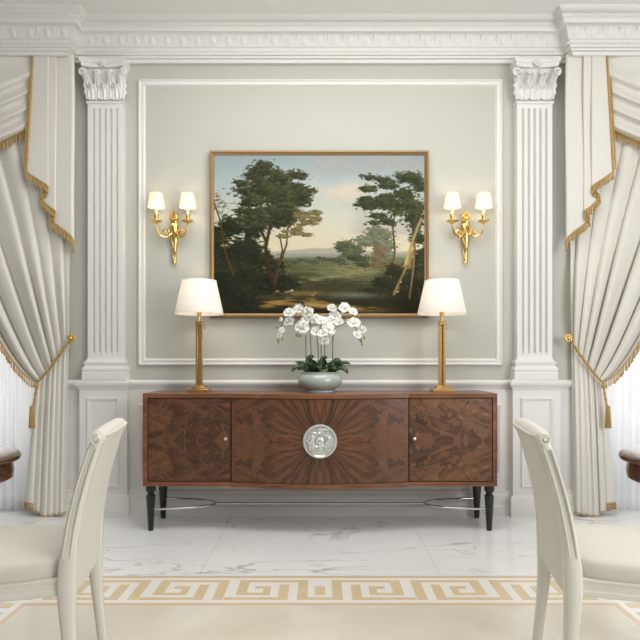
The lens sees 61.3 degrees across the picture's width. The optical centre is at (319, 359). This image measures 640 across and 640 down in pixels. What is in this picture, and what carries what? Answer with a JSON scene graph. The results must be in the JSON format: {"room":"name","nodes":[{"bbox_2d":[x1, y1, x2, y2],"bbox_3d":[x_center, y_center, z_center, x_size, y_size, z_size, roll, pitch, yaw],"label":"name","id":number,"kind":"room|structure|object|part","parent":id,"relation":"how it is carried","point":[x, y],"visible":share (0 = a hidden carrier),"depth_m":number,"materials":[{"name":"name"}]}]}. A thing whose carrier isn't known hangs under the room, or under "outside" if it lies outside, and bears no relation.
{"room":"dining room","nodes":[
{"label":"dining room","id":0,"kind":"room"},
{"bbox_2d":[68,65,571,379],"bbox_3d":[0.000,-0.646,4.110,9.200,3.575,0.220,0,0,0],"label":"wall","id":1,"kind":"structure","parent":0,"point":[456,125],"depth_m":4.00,"materials":[{"name":"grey paint"}]},
{"bbox_2d":[0,339,34,509],"bbox_3d":[-2.959,-0.515,4.075,1.941,3.288,0.044,0,0,0],"label":"sheer curtain","id":2,"kind":"object","parent":1,"relation":"hanging from","point":[16,397],"visible":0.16,"depth_m":4.07,"materials":[{"name":"white fabric"}]},
{"bbox_2d":[0,130,69,516],"bbox_3d":[-2.634,-0.604,3.941,1.630,3.530,0.118,0,0,0],"label":"curtain","id":3,"kind":"object","parent":1,"relation":"hanging from","point":[34,259],"visible":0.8,"depth_m":3.93,"materials":[{"name":"beige fabric"}]},
{"bbox_2d":[28,334,75,428],"bbox_3d":[-1.933,0.151,3.901,0.318,0.683,0.118,0,0,-20],"label":"tieback","id":4,"kind":"object","parent":3,"relation":"attached to","point":[71,337],"visible":1,"depth_m":3.90,"materials":[{"name":"gold metal"}]},
{"bbox_3d":[-2.054,0.249,3.896,0.045,0.183,0.030,0,0,-36],"label":"cord","id":5,"kind":"part","parent":4,"relation":"part of","materials":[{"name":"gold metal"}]},
{"bbox_2d":[0,54,74,252],"bbox_3d":[-2.905,-1.513,3.875,2.267,1.470,0.090,0,0,-1],"label":"valance","id":6,"kind":"object","parent":1,"relation":"hanging from","point":[37,93],"visible":1,"depth_m":3.89,"materials":[{"name":"beige fabric"}]},
{"bbox_2d":[74,56,131,517],"bbox_3d":[-1.578,-0.521,3.927,0.400,3.325,0.144,0,0,0],"label":"pilaster","id":7,"kind":"object","parent":1,"relation":"attached to","point":[104,386],"visible":1,"depth_m":3.94,"materials":[{"name":"white paint"}]},
{"bbox_3d":[-1.578,0.600,3.924,0.232,0.653,0.012,0,0,0],"label":"pedestal panel","id":8,"kind":"part","parent":7,"relation":"part of","materials":[{"name":"white paint"}]},
{"bbox_2d":[148,192,195,263],"bbox_3d":[-1.072,-0.954,3.927,0.349,0.500,0.151,0,0,0],"label":"wall sconce","id":9,"kind":"object","parent":1,"relation":"attached to","point":[187,200],"visible":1,"depth_m":3.91,"materials":[{"name":"gold metal"}]},
{"bbox_3d":[-1.186,-1.155,3.912,0.121,0.099,0.121,0,0,0],"label":"lamp shade","id":10,"kind":"part","parent":9,"relation":"part of","materials":[{"name":"beige fabric"}]},
{"bbox_3d":[-1.134,-0.942,3.938,0.126,0.104,0.029,0,0,-23],"label":"arm","id":11,"kind":"part","parent":9,"relation":"part of","materials":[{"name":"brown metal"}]},
{"bbox_3d":[-1.010,-0.942,3.938,0.127,0.104,0.029,0,0,23],"label":"arm","id":12,"kind":"part","parent":9,"relation":"part of","materials":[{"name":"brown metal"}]},
{"bbox_3d":[-0.958,-1.155,3.912,0.121,0.099,0.121,0,0,0],"label":"lamp shade","id":13,"kind":"part","parent":9,"relation":"part of","materials":[{"name":"beige fabric"}]},
{"bbox_2d":[209,151,428,317],"bbox_3d":[-0.005,-0.923,3.975,1.608,1.223,0.049,0,0,0],"label":"framed painting","id":14,"kind":"object","parent":1,"relation":"attached to","point":[316,230],"visible":0.99,"depth_m":3.97,"materials":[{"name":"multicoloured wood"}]},
{"bbox_2d":[0,4,639,64],"bbox_3d":[0.000,-2.309,3.848,8.400,0.250,0.305,0,0,0],"label":"trim","id":15,"kind":"structure","parent":1,"relation":"attached to","point":[26,30],"depth_m":3.86,"materials":[{"name":"white paint"}]},
{"bbox_2d":[138,79,501,364],"bbox_3d":[0.002,-1.016,3.989,2.690,2.114,0.022,0,0,0],"label":"trim","id":16,"kind":"structure","parent":1,"relation":"attached to","point":[142,83],"depth_m":3.98,"materials":[{"name":"white paint"}]},
{"bbox_2d":[58,489,581,515],"bbox_3d":[0.000,1.048,3.971,3.970,0.185,0.033,0,0,0],"label":"baseboard","id":17,"kind":"structure","parent":1,"relation":"attached to","point":[138,496],"depth_m":3.96,"materials":[{"name":"white paint"}]},
{"bbox_2d":[66,389,573,488],"bbox_3d":[0.000,0.648,3.994,3.970,0.985,0.012,0,0,0],"label":"wainscoting","id":18,"kind":"structure","parent":1,"relation":"attached to","point":[136,395],"depth_m":3.99,"materials":[{"name":"white paint"}]},
{"bbox_2d":[68,380,571,388],"bbox_3d":[0.000,0.179,3.975,3.970,0.067,0.030,0,0,0],"label":"trim","id":19,"kind":"structure","parent":1,"relation":"attached to","point":[136,384],"depth_m":3.97,"materials":[{"name":"white paint"}]},
{"bbox_2d":[139,404,500,475],"bbox_3d":[0.000,0.590,3.980,2.668,0.531,0.016,0,0,0],"label":"trim","id":20,"kind":"structure","parent":1,"relation":"attached to","point":[140,405],"depth_m":3.97,"materials":[{"name":"white paint"}]},
{"bbox_2d":[444,192,491,263],"bbox_3d":[1.072,-0.954,3.927,0.349,0.500,0.151,0,0,0],"label":"wall sconce","id":21,"kind":"object","parent":1,"relation":"attached to","point":[452,200],"visible":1,"depth_m":3.91,"materials":[{"name":"gold metal"}]},
{"bbox_3d":[0.958,-1.155,3.912,0.121,0.099,0.121,0,0,0],"label":"lamp shade","id":22,"kind":"part","parent":21,"relation":"part of","materials":[{"name":"beige fabric"}]},
{"bbox_3d":[1.010,-0.942,3.938,0.126,0.104,0.029,0,0,-23],"label":"arm","id":23,"kind":"part","parent":21,"relation":"part of","materials":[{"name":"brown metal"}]},
{"bbox_3d":[1.134,-0.942,3.938,0.127,0.104,0.029,0,0,23],"label":"arm","id":24,"kind":"part","parent":21,"relation":"part of","materials":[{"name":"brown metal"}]},
{"bbox_3d":[1.186,-1.155,3.912,0.121,0.099,0.121,0,0,0],"label":"lamp shade","id":25,"kind":"part","parent":21,"relation":"part of","materials":[{"name":"beige fabric"}]},
{"bbox_2d":[508,56,565,517],"bbox_3d":[1.578,-0.521,3.927,0.400,3.325,0.144,0,0,0],"label":"pilaster","id":26,"kind":"object","parent":1,"relation":"attached to","point":[535,386],"visible":1,"depth_m":3.94,"materials":[{"name":"white paint"}]},
{"bbox_3d":[1.578,0.600,3.924,0.232,0.653,0.012,0,0,0],"label":"pedestal panel","id":27,"kind":"part","parent":26,"relation":"part of","materials":[{"name":"white paint"}]},
{"bbox_2d":[565,54,639,251],"bbox_3d":[2.906,-1.517,3.875,2.265,1.462,0.090,0,0,1],"label":"valance","id":28,"kind":"object","parent":1,"relation":"hanging from","point":[602,93],"visible":1,"depth_m":3.89,"materials":[{"name":"beige fabric"}]},
{"bbox_2d":[570,131,639,516],"bbox_3d":[2.634,-0.604,3.941,1.630,3.530,0.118,0,0,0],"label":"curtain","id":29,"kind":"object","parent":1,"relation":"hanging from","point":[605,258],"visible":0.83,"depth_m":3.93,"materials":[{"name":"beige fabric"}]},
{"bbox_2d":[564,334,611,427],"bbox_3d":[1.933,0.151,3.901,0.318,0.683,0.119,0,0,20],"label":"tieback","id":30,"kind":"object","parent":29,"relation":"attached to","point":[568,337],"visible":1,"depth_m":3.90,"materials":[{"name":"gold metal"}]},
{"bbox_3d":[2.054,0.249,3.896,0.045,0.183,0.030,0,0,36],"label":"cord","id":31,"kind":"part","parent":30,"relation":"part of","materials":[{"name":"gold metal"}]},
{"bbox_2d":[605,339,639,509],"bbox_3d":[2.959,-0.515,4.075,1.941,3.288,0.044,0,0,0],"label":"sheer curtain","id":32,"kind":"object","parent":1,"relation":"hanging from","point":[623,397],"visible":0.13,"depth_m":4.07,"materials":[{"name":"white fabric"}]},
{"bbox_2d":[0,509,639,639],"bbox_3d":[0.000,1.170,0.550,9.200,0.061,7.500,0,0,0],"label":"floor","id":33,"kind":"structure","parent":0,"point":[187,577],"depth_m":2.78,"materials":[{"name":"white stone"}]},
{"bbox_2d":[0,445,21,483],"bbox_3d":[-2.197,0.764,2.200,1.900,0.747,0.900,0,0,0],"label":"dining table","id":34,"kind":"object","parent":33,"relation":"on","point":[8,455],"visible":1,"depth_m":2.21,"materials":[{"name":"brown wood"}]},
{"bbox_2d":[0,418,127,639],"bbox_3d":[-1.035,0.683,1.928,0.618,0.916,0.500,0,0,-10],"label":"dining chair","id":35,"kind":"object","parent":33,"relation":"on","point":[50,560],"visible":1,"depth_m":1.78,"materials":[{"name":"beige paint"}]},
{"bbox_3d":[-1.092,0.738,1.917,0.503,0.058,0.500,0,0,-10],"label":"seat rail","id":36,"kind":"part","parent":35,"relation":"part of","materials":[{"name":"beige paint"}]},
{"bbox_3d":[-1.098,0.677,1.916,0.482,0.074,0.487,0,0,-10],"label":"seat","id":37,"kind":"part","parent":35,"relation":"part of","materials":[{"name":"beige fabric"}]},
{"bbox_3d":[-0.782,0.699,1.770,0.143,0.884,0.044,0,0,-10],"label":"leg","id":38,"kind":"part","parent":35,"relation":"part of","materials":[{"name":"beige paint"}]},
{"bbox_3d":[-0.815,0.507,1.969,0.171,0.517,0.386,0,0,-10],"label":"backrest","id":39,"kind":"part","parent":35,"relation":"part of","materials":[{"name":"beige fabric"}]},
{"bbox_3d":[-0.855,0.699,2.166,0.143,0.884,0.044,0,0,-10],"label":"leg","id":40,"kind":"part","parent":35,"relation":"part of","materials":[{"name":"beige paint"}]},
{"bbox_2d":[143,390,496,530],"bbox_3d":[0.000,0.681,3.702,2.346,0.920,0.496,0,0,0],"label":"sideboard","id":41,"kind":"object","parent":33,"relation":"on","point":[267,439],"visible":1,"depth_m":3.57,"materials":[{"name":"brown wood"}]},
{"bbox_3d":[-1.158,0.528,3.760,0.030,0.555,0.380,0,0,0],"label":"panel","id":42,"kind":"part","parent":41,"relation":"part of","materials":[{"name":"brown wood"}]},
{"bbox_3d":[-1.134,0.989,3.620,0.061,0.305,0.061,0,0,0],"label":"leg","id":43,"kind":"part","parent":41,"relation":"part of","materials":[{"name":"black paint"}]},
{"bbox_3d":[-1.134,0.989,3.905,0.061,0.305,0.061,0,0,0],"label":"leg","id":44,"kind":"part","parent":41,"relation":"part of","materials":[{"name":"black paint"}]},
{"bbox_3d":[-0.865,0.528,3.586,0.548,0.547,0.020,0,0,0],"label":"door","id":45,"kind":"part","parent":41,"relation":"part of","materials":[{"name":"brown wood"}]},
{"bbox_2d":[174,278,223,391],"bbox_3d":[-0.840,-0.167,3.757,0.334,0.775,0.334,0,0,0],"label":"table lamp","id":46,"kind":"object","parent":41,"relation":"on","point":[199,297],"visible":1,"depth_m":3.67,"materials":[{"name":"white fabric"}]},
{"bbox_3d":[-0.840,-0.436,3.757,0.334,0.233,0.334,0,0,0],"label":"lamp shade","id":47,"kind":"part","parent":46,"relation":"part of","materials":[{"name":"white fabric"}]},
{"bbox_2d":[197,312,201,320],"bbox_3d":[-0.840,-0.406,3.757,0.114,0.274,0.034,0,0,0],"label":"socket","id":48,"kind":"object","parent":46,"relation":"attached to","point":[199,314],"depth_m":3.75,"materials":[{"name":"gold metal"}]},
{"bbox_3d":[0.000,0.999,3.763,1.448,0.013,0.012,0,0,0],"label":"stretcher rod","id":49,"kind":"part","parent":41,"relation":"part of","materials":[{"name":"metal"}]},
{"bbox_3d":[0.000,0.528,3.538,1.166,0.547,0.097,0,0,0],"label":"door","id":50,"kind":"part","parent":41,"relation":"part of","materials":[{"name":"brown wood"}]},
{"bbox_3d":[0.000,0.528,3.785,2.286,0.555,0.330,0,0,0],"label":"panel","id":51,"kind":"part","parent":41,"relation":"part of","materials":[{"name":"brown wood"}]},
{"bbox_2d":[276,302,365,392],"bbox_3d":[0.007,-0.088,3.725,0.626,0.616,0.304,0,0,0],"label":"potted orchid","id":52,"kind":"object","parent":41,"relation":"on","point":[321,376],"visible":1,"depth_m":3.68,"materials":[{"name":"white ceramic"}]},
{"bbox_3d":[-0.213,-0.327,3.677,0.086,0.066,0.024,0,0,20],"label":"flower","id":53,"kind":"part","parent":52,"relation":"part of","materials":[{"name":"white plant"}]},
{"bbox_3d":[-0.216,-0.264,3.713,0.090,0.072,0.038,0,0,31],"label":"flower","id":54,"kind":"part","parent":52,"relation":"part of","materials":[{"name":"white plant"}]},
{"bbox_3d":[-0.167,-0.155,3.690,0.238,0.457,0.026,0,0,0],"label":"stem","id":55,"kind":"part","parent":52,"relation":"part of","materials":[{"name":"plant"}]},
{"bbox_3d":[-0.148,-0.353,3.722,0.100,0.078,0.040,0,0,23],"label":"flower","id":56,"kind":"part","parent":52,"relation":"part of","materials":[{"name":"white plant"}]},
{"bbox_3d":[-0.121,-0.222,3.656,0.117,0.102,0.034,0,0,25],"label":"flower","id":57,"kind":"part","parent":52,"relation":"part of","materials":[{"name":"white plant"}]},
{"bbox_3d":[-0.104,-0.272,3.673,0.076,0.060,0.021,0,0,23],"label":"flower","id":58,"kind":"part","parent":52,"relation":"part of","materials":[{"name":"white plant"}]},
{"bbox_3d":[-0.088,-0.327,3.657,0.098,0.083,0.031,0,0,25],"label":"flower","id":59,"kind":"part","parent":52,"relation":"part of","materials":[{"name":"white plant"}]},
{"bbox_3d":[-0.029,-0.281,3.696,0.100,0.081,0.026,0,0,5],"label":"flower","id":60,"kind":"part","parent":52,"relation":"part of","materials":[{"name":"white plant"}]},
{"bbox_3d":[-0.021,-0.196,3.686,0.097,0.082,0.039,0,0,-5],"label":"flower","id":61,"kind":"part","parent":52,"relation":"part of","materials":[{"name":"white plant"}]},
{"bbox_3d":[0.005,-0.272,3.666,0.084,0.064,0.035,0,0,0],"label":"flower","id":62,"kind":"part","parent":52,"relation":"part of","materials":[{"name":"white plant"}]},
{"bbox_3d":[0.017,-0.182,3.662,0.079,0.066,0.034,0,0,0],"label":"flower","id":63,"kind":"part","parent":52,"relation":"part of","materials":[{"name":"white plant"}]},
{"bbox_3d":[0.029,-0.135,3.700,0.079,0.065,0.022,0,0,-4],"label":"flower","id":64,"kind":"part","parent":52,"relation":"part of","materials":[{"name":"white plant"}]},
{"bbox_3d":[0.052,-0.261,3.705,0.092,0.079,0.033,0,0,0],"label":"flower","id":65,"kind":"part","parent":52,"relation":"part of","materials":[{"name":"white plant"}]},
{"bbox_3d":[0.063,-0.211,3.679,0.109,0.092,0.041,0,0,-27],"label":"flower","id":66,"kind":"part","parent":52,"relation":"part of","materials":[{"name":"white plant"}]},
{"bbox_3d":[0.084,-0.356,3.697,0.071,0.062,0.017,0,0,5],"label":"flower","id":67,"kind":"part","parent":52,"relation":"part of","materials":[{"name":"white plant"}]},
{"bbox_3d":[0.105,-0.306,3.716,0.093,0.075,0.038,0,0,0],"label":"flower","id":68,"kind":"part","parent":52,"relation":"part of","materials":[{"name":"white plant"}]},
{"bbox_3d":[0.128,-0.263,3.699,0.078,0.064,0.029,0,0,-12],"label":"flower","id":69,"kind":"part","parent":52,"relation":"part of","materials":[{"name":"white plant"}]},
{"bbox_3d":[0.166,-0.356,3.679,0.097,0.082,0.037,0,0,-24],"label":"flower","id":70,"kind":"part","parent":52,"relation":"part of","materials":[{"name":"white plant"}]},
{"bbox_3d":[0.186,-0.089,3.689,0.207,0.324,0.025,0,0,4],"label":"stem","id":71,"kind":"part","parent":52,"relation":"part of","materials":[{"name":"plant"}]},
{"bbox_3d":[0.228,-0.329,3.683,0.073,0.061,0.032,0,0,-30],"label":"flower","id":72,"kind":"part","parent":52,"relation":"part of","materials":[{"name":"white plant"}]},
{"bbox_3d":[0.229,-0.257,3.666,0.100,0.077,0.036,0,0,0],"label":"flower","id":73,"kind":"part","parent":52,"relation":"part of","materials":[{"name":"white plant"}]},
{"bbox_3d":[0.255,-0.171,3.651,0.068,0.059,0.015,0,0,-22],"label":"flower","id":74,"kind":"part","parent":52,"relation":"part of","materials":[{"name":"white plant"}]},
{"bbox_3d":[0.290,-0.210,3.710,0.068,0.058,0.020,0,0,-22],"label":"flower","id":75,"kind":"part","parent":52,"relation":"part of","materials":[{"name":"white plant"}]},
{"bbox_2d":[417,278,466,391],"bbox_3d":[0.847,-0.167,3.757,0.334,0.775,0.334,0,0,0],"label":"table lamp","id":76,"kind":"object","parent":41,"relation":"on","point":[441,297],"visible":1,"depth_m":3.67,"materials":[{"name":"white fabric"}]},
{"bbox_2d":[439,312,443,320],"bbox_3d":[0.847,-0.406,3.757,0.114,0.274,0.034,0,0,0],"label":"socket","id":77,"kind":"object","parent":76,"relation":"attached to","point":[441,314],"depth_m":3.75,"materials":[{"name":"gold metal"}]},
{"bbox_3d":[0.847,-0.436,3.757,0.334,0.233,0.334,0,0,0],"label":"lamp shade","id":78,"kind":"part","parent":76,"relation":"part of","materials":[{"name":"white fabric"}]},
{"bbox_3d":[0.865,0.528,3.586,0.548,0.547,0.020,0,0,0],"label":"door","id":79,"kind":"part","parent":41,"relation":"part of","materials":[{"name":"brown wood"}]},
{"bbox_3d":[1.134,0.989,3.905,0.061,0.305,0.061,0,0,0],"label":"leg","id":80,"kind":"part","parent":41,"relation":"part of","materials":[{"name":"black paint"}]},
{"bbox_3d":[1.134,0.989,3.620,0.061,0.305,0.061,0,0,0],"label":"leg","id":81,"kind":"part","parent":41,"relation":"part of","materials":[{"name":"black paint"}]},
{"bbox_3d":[1.158,0.528,3.760,0.030,0.555,0.380,0,0,0],"label":"panel","id":82,"kind":"part","parent":41,"relation":"part of","materials":[{"name":"brown wood"}]},
{"bbox_2d":[512,418,639,639],"bbox_3d":[1.035,0.683,1.928,0.618,0.916,0.500,0,0,10],"label":"dining chair","id":83,"kind":"object","parent":33,"relation":"on","point":[589,560],"visible":1,"depth_m":1.78,"materials":[{"name":"beige paint"}]},
{"bbox_3d":[0.855,0.699,2.166,0.143,0.884,0.044,0,0,11],"label":"leg","id":84,"kind":"part","parent":83,"relation":"part of","materials":[{"name":"beige paint"}]},
{"bbox_3d":[0.815,0.507,1.969,0.171,0.517,0.386,0,0,10],"label":"backrest","id":85,"kind":"part","parent":83,"relation":"part of","materials":[{"name":"beige fabric"}]},
{"bbox_3d":[0.782,0.699,1.770,0.143,0.884,0.044,0,0,11],"label":"leg","id":86,"kind":"part","parent":83,"relation":"part of","materials":[{"name":"beige paint"}]},
{"bbox_3d":[1.098,0.677,1.916,0.482,0.074,0.487,0,0,10],"label":"seat","id":87,"kind":"part","parent":83,"relation":"part of","materials":[{"name":"beige fabric"}]},
{"bbox_3d":[1.092,0.738,1.917,0.503,0.058,0.500,0,0,10],"label":"seat rail","id":88,"kind":"part","parent":83,"relation":"part of","materials":[{"name":"beige paint"}]},
{"bbox_2d":[618,445,639,483],"bbox_3d":[2.197,0.764,2.200,1.900,0.747,0.900,0,0,0],"label":"dining table","id":89,"kind":"object","parent":33,"relation":"on","point":[631,455],"visible":1,"depth_m":2.21,"materials":[{"name":"brown wood"}]},
{"bbox_2d":[298,372,341,392],"bbox_3d":[0.000,0.151,3.725,0.304,0.138,0.304,0,0,0],"label":"bowl","id":90,"kind":"object","parent":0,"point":[313,382],"depth_m":3.61,"materials":[{"name":"ceramic"}]},
{"bbox_2d":[0,0,639,13],"bbox_3d":[0.000,-2.484,0.550,9.200,0.100,7.500,0,0,0],"label":"ceiling","id":91,"kind":"structure","parent":0,"point":[90,6],"depth_m":3.72,"materials":[{"name":"white paint"}]}
]}

